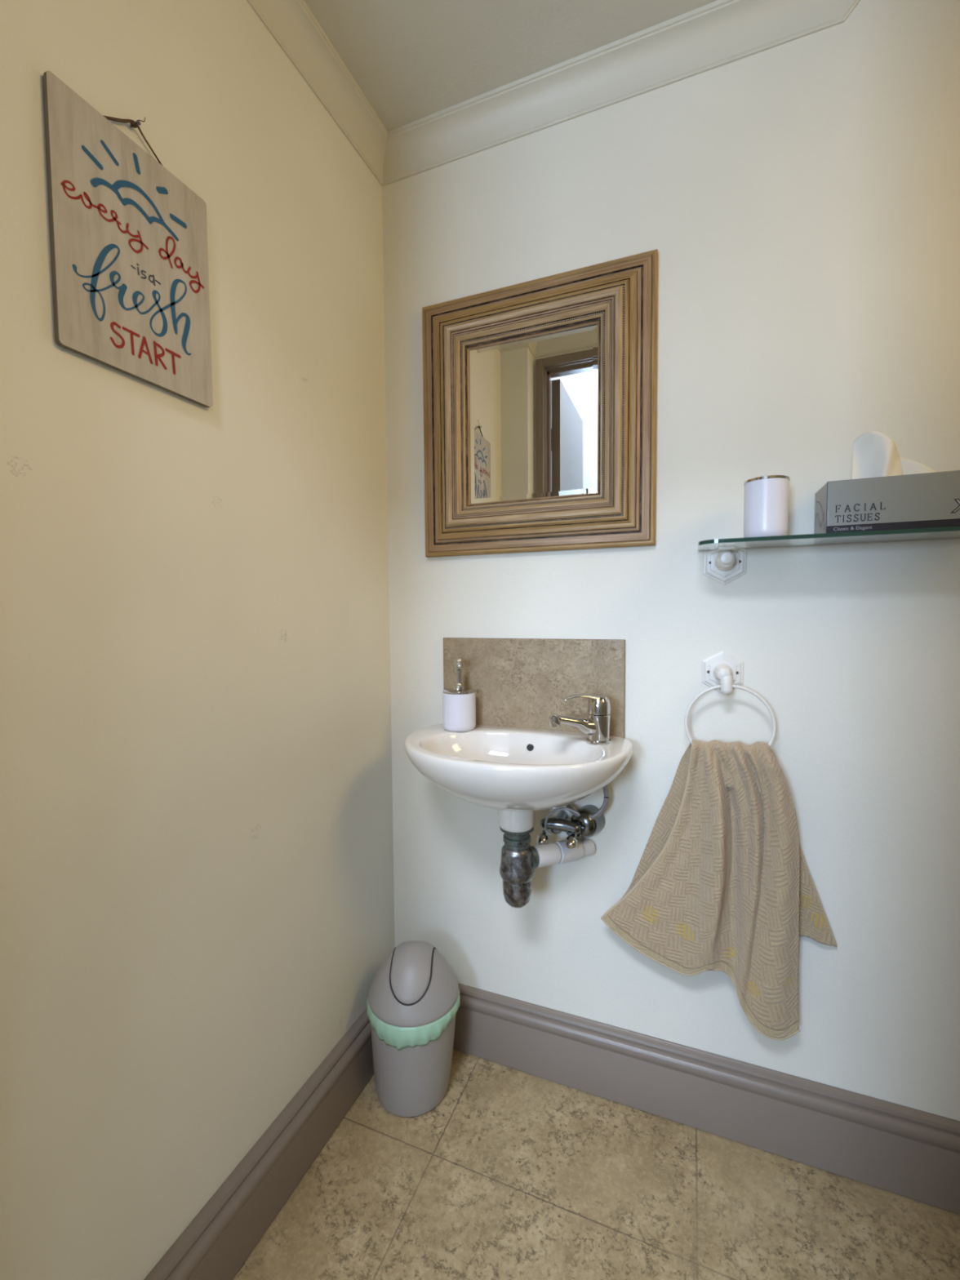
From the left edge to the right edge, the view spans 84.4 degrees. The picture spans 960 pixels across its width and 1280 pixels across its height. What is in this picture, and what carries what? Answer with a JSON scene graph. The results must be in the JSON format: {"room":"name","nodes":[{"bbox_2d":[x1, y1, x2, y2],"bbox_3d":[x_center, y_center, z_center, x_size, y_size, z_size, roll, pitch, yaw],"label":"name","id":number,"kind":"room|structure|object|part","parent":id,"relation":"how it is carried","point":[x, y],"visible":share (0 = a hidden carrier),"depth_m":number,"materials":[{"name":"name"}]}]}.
{"room":"bathroom","nodes":[
{"label":"bathroom","id":0,"kind":"room"},
{"bbox_2d":[0,0,395,1279],"bbox_3d":[-0.493,-0.088,0.961,0.100,2.511,1.075,1,3,22],"label":"wall","id":1,"kind":"structure","parent":0,"point":[197,886],"depth_m":0.86,"materials":[{"name":"paint"}]},
{"bbox_2d":[129,120,140,128],"bbox_3d":[-0.499,-0.745,0.766,0.018,0.006,0.006,1,3,22],"label":"nail","id":2,"kind":"object","parent":1,"relation":"attached to","point":[137,122],"visible":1,"depth_m":0.76,"materials":[{"name":"silver metal"}]},
{"bbox_2d":[42,70,213,407],"bbox_3d":[-0.499,-0.576,0.775,0.012,0.384,0.234,1,3,22],"label":"wall sign","id":3,"kind":"object","parent":2,"relation":"hanging from","point":[128,238],"visible":1,"depth_m":0.75,"materials":[{"name":"brown wood"}]},
{"bbox_2d":[143,1007,373,1279],"bbox_3d":[-0.401,1.039,1.042,0.037,0.150,0.970,1,3,22],"label":"baseboard","id":4,"kind":"structure","parent":1,"relation":"attached to","point":[219,1240],"depth_m":1.01,"materials":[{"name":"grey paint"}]},
{"bbox_2d":[246,0,387,186],"bbox_3d":[-0.414,-1.203,0.924,0.048,0.083,0.970,1,3,22],"label":"trim","id":5,"kind":"structure","parent":1,"relation":"attached to","point":[292,24],"depth_m":1.14,"materials":[{"name":"beige paint"}]},
{"bbox_2d":[304,0,717,131],"bbox_3d":[0.421,-1.856,0.498,2.100,1.253,1.275,1,3,22],"label":"ceiling","id":6,"kind":"structure","parent":0,"point":[411,60],"depth_m":1.10,"materials":[{"name":"paint"}]},
{"bbox_2d":[232,1048,959,1279],"bbox_3d":[0.446,1.177,0.655,2.100,0.100,1.275,1,3,22],"label":"floor","id":7,"kind":"structure","parent":0,"point":[514,1174],"depth_m":1.03,"materials":[{"name":"tile"}]},
{"bbox_2d":[368,941,458,1116],"bbox_3d":[-0.160,0.918,1.293,0.219,0.359,0.219,1,3,22],"label":"waste bin","id":8,"kind":"object","parent":7,"relation":"on","point":[415,986],"visible":0.98,"depth_m":1.22,"materials":[{"name":"grey plastic"}]},
{"bbox_2d":[366,989,460,1049],"bbox_3d":[-0.160,0.887,1.292,0.226,0.055,0.226,1,3,22],"label":"liner","id":9,"kind":"object","parent":8,"relation":"in","point":[399,1037],"visible":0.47,"depth_m":1.19,"materials":[{"name":"green plastic"}]},
{"bbox_3d":[-0.161,0.801,1.287,0.219,0.116,0.219,1,3,22],"label":"lid","id":10,"kind":"part","parent":8,"relation":"part of","materials":[{"name":"grey plastic"}]},
{"bbox_2d":[382,0,959,1120],"bbox_3d":[0.648,-0.726,1.103,2.100,3.750,0.100,1,3,22],"label":"wall","id":11,"kind":"structure","parent":0,"point":[797,200],"depth_m":1.10,"materials":[{"name":"paint"}]},
{"bbox_2d":[404,723,633,832],"bbox_3d":[0.060,0.322,1.159,0.514,0.194,0.338,1,3,22],"label":"basin","id":12,"kind":"object","parent":11,"relation":"attached to","point":[518,773],"visible":0.96,"depth_m":1.08,"materials":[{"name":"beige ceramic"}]},
{"bbox_2d":[442,658,475,731],"bbox_3d":[-0.052,0.133,1.302,0.082,0.173,0.082,1,3,22],"label":"soap dispenser","id":13,"kind":"object","parent":12,"relation":"on","point":[459,702],"visible":1,"depth_m":1.27,"materials":[{"name":"white ceramic"}]},
{"bbox_2d":[442,692,475,731],"bbox_3d":[-0.051,0.173,1.304,0.082,0.092,0.082,1,3,22],"label":"bottle","id":14,"kind":"object","parent":13,"relation":"attached to","point":[459,708],"depth_m":1.27,"materials":[{"name":"white ceramic"}]},
{"bbox_2d":[499,826,539,907],"bbox_3d":[0.084,0.508,1.191,0.080,0.181,0.081,-3,4,-36],"label":"trap","id":15,"kind":"object","parent":12,"relation":"attached to","point":[519,860],"visible":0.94,"depth_m":1.16,"materials":[{"name":"silver metal"}]},
{"bbox_2d":[502,880,531,907],"bbox_3d":[0.084,0.566,1.194,0.065,0.064,0.065,1,3,22],"label":"cup","id":16,"kind":"object","parent":15,"relation":"on","point":[517,893],"depth_m":1.17,"materials":[{"name":"metal"}]},
{"bbox_2d":[530,845,539,868],"bbox_3d":[0.115,0.491,1.194,0.016,0.049,0.048,-2,3,-27],"label":"outlet","id":17,"kind":"object","parent":15,"relation":"attached to","point":[535,860],"depth_m":1.18,"materials":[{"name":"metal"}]},
{"bbox_2d":[549,693,611,744],"bbox_3d":[0.217,0.171,1.157,0.144,0.108,0.055,-1,3,-8],"label":"mixer tap","id":18,"kind":"object","parent":12,"relation":"on","point":[597,726],"visible":1,"depth_m":1.14,"materials":[{"name":"silver metal"}]},
{"bbox_3d":[0.160,0.172,1.133,0.024,0.028,0.024,1,3,22],"label":"spout","id":19,"kind":"part","parent":18,"relation":"part of","materials":[{"name":"silver metal"}]},
{"bbox_3d":[0.234,0.139,1.147,0.110,0.045,0.049,-2,3,-28],"label":"lever","id":20,"kind":"part","parent":18,"relation":"part of","materials":[{"name":"silver metal"}]},
{"bbox_2d":[443,637,625,737],"bbox_3d":[0.119,0.110,1.300,0.458,0.226,0.012,1,3,22],"label":"backsplash","id":21,"kind":"structure","parent":11,"relation":"attached to","point":[517,682],"depth_m":1.29,"materials":[{"name":"stone"}]},
{"bbox_2d":[422,248,657,557],"bbox_3d":[0.117,-0.527,1.251,0.569,0.630,0.038,1,3,22],"label":"framed mirror","id":22,"kind":"object","parent":11,"relation":"attached to","point":[540,394],"visible":1,"depth_m":1.24,"materials":[{"name":"brown wood"}]},
{"bbox_3d":[0.122,-0.528,1.264,0.318,0.379,0.006,1,3,22],"label":"glass","id":23,"kind":"part","parent":22,"relation":"part of","materials":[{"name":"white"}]},
{"bbox_2d":[532,838,595,867],"bbox_3d":[0.191,0.492,1.232,0.164,0.055,0.049,-2,3,-27],"label":"pipe","id":24,"kind":"object","parent":11,"relation":"attached to","point":[556,852],"visible":0.79,"depth_m":1.21,"materials":[{"name":"white plastic"}]},
{"bbox_2d":[536,804,604,849],"bbox_3d":[0.208,0.431,1.232,0.114,0.096,0.127,2,4,41],"label":"valves","id":25,"kind":"object","parent":11,"relation":"attached to","point":[583,826],"visible":0.99,"depth_m":1.21,"materials":[{"name":"silver metal"}]},
{"bbox_3d":[0.146,0.462,1.228,0.027,0.035,0.037,1,3,22],"label":"valve knob","id":26,"kind":"part","parent":25,"relation":"part of","materials":[{"name":"silver metal"}]},
{"bbox_3d":[0.208,0.458,1.203,0.027,0.035,0.037,1,3,22],"label":"valve knob","id":27,"kind":"part","parent":25,"relation":"part of","materials":[{"name":"silver metal"}]},
{"bbox_2d":[566,784,609,819],"bbox_3d":[0.246,0.360,1.222,0.102,0.113,0.024,1,3,30],"label":"flexible hose","id":28,"kind":"object","parent":25,"relation":"attached to","point":[606,790],"visible":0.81,"depth_m":1.20,"materials":[{"name":"grey"}]},
{"bbox_2d":[382,0,860,186],"bbox_3d":[0.498,-1.559,1.038,1.650,0.768,0.048,1,3,22],"label":"trim","id":29,"kind":"structure","parent":11,"relation":"attached to","point":[715,34],"depth_m":1.15,"materials":[{"name":"beige paint"}]},
{"bbox_2d":[453,982,959,1214],"bbox_3d":[0.639,1.015,1.134,1.900,0.170,0.026,1,3,22],"label":"baseboard","id":30,"kind":"structure","parent":11,"relation":"attached to","point":[913,1153],"depth_m":1.16,"materials":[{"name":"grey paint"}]},
{"bbox_2d":[684,650,776,746],"bbox_3d":[0.524,0.142,1.115,0.174,0.236,0.057,1,3,22],"label":"towel ring","id":31,"kind":"object","parent":11,"relation":"attached to","point":[722,672],"visible":0.95,"depth_m":1.13,"materials":[{"name":"white ceramic"}]},
{"bbox_2d":[600,739,837,1039],"bbox_3d":[0.493,0.512,1.119,0.470,0.608,0.095,1,3,22],"label":"hand towel","id":32,"kind":"object","parent":31,"relation":"hanging from","point":[722,881],"visible":1,"depth_m":1.09,"materials":[{"name":"beige fabric"}]},
{"bbox_3d":[0.522,0.069,1.139,0.081,0.094,0.009,1,3,22],"label":"wall plate","id":33,"kind":"part","parent":31,"relation":"part of","materials":[{"name":"white ceramic"}]},
{"bbox_3d":[0.511,0.083,1.113,0.038,0.062,0.049,1,3,22],"label":"holder post","id":34,"kind":"part","parent":31,"relation":"part of","materials":[{"name":"white ceramic"}]},
{"bbox_2d":[697,525,959,585],"bbox_3d":[0.748,-0.159,0.971,0.644,0.097,0.128,1,3,22],"label":"glass shelf","id":35,"kind":"object","parent":11,"relation":"attached to","point":[725,560],"visible":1,"depth_m":1.01,"materials":[{"name":"white"}]},
{"bbox_3d":[0.521,-0.165,1.126,0.084,0.097,0.009,1,3,22],"label":"wall plate","id":36,"kind":"part","parent":35,"relation":"part of","materials":[{"name":"white ceramic"}]},
{"bbox_3d":[0.507,-0.167,1.093,0.040,0.047,0.064,1,3,22],"label":"bracket arm","id":37,"kind":"part","parent":35,"relation":"part of","materials":[{"name":"white ceramic"}]},
{"bbox_2d":[743,475,790,537],"bbox_3d":[0.553,-0.252,1.024,0.078,0.114,0.078,1,3,22],"label":"tumbler","id":38,"kind":"object","parent":35,"relation":"on","point":[766,498],"visible":0.84,"depth_m":0.99,"materials":[{"name":"white ceramic"}]},
{"bbox_3d":[0.747,-0.190,0.968,0.644,0.008,0.124,1,3,22],"label":"glass plate","id":39,"kind":"part","parent":35,"relation":"part of","materials":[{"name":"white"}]},
{"bbox_2d":[813,470,959,533],"bbox_3d":[0.761,-0.241,0.961,0.245,0.094,0.109,1,3,22],"label":"tissue box","id":40,"kind":"object","parent":35,"relation":"on","point":[927,500],"visible":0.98,"depth_m":0.92,"materials":[{"name":"grey cardboard"}]},
{"bbox_2d":[814,481,828,533],"bbox_3d":[0.646,-0.242,1.003,0.001,0.093,0.101,1,3,22],"label":"print","id":41,"kind":"object","parent":40,"relation":"attached to","point":[821,497],"depth_m":0.99,"materials":[{"name":"black"}]},
{"bbox_2d":[851,431,936,479],"bbox_3d":[0.763,-0.332,0.972,0.140,0.101,0.042,0,3,3],"label":"tissue","id":42,"kind":"object","parent":40,"relation":"on","point":[874,453],"visible":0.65,"depth_m":0.97,"materials":[{"name":"beige paper"}]}
]}

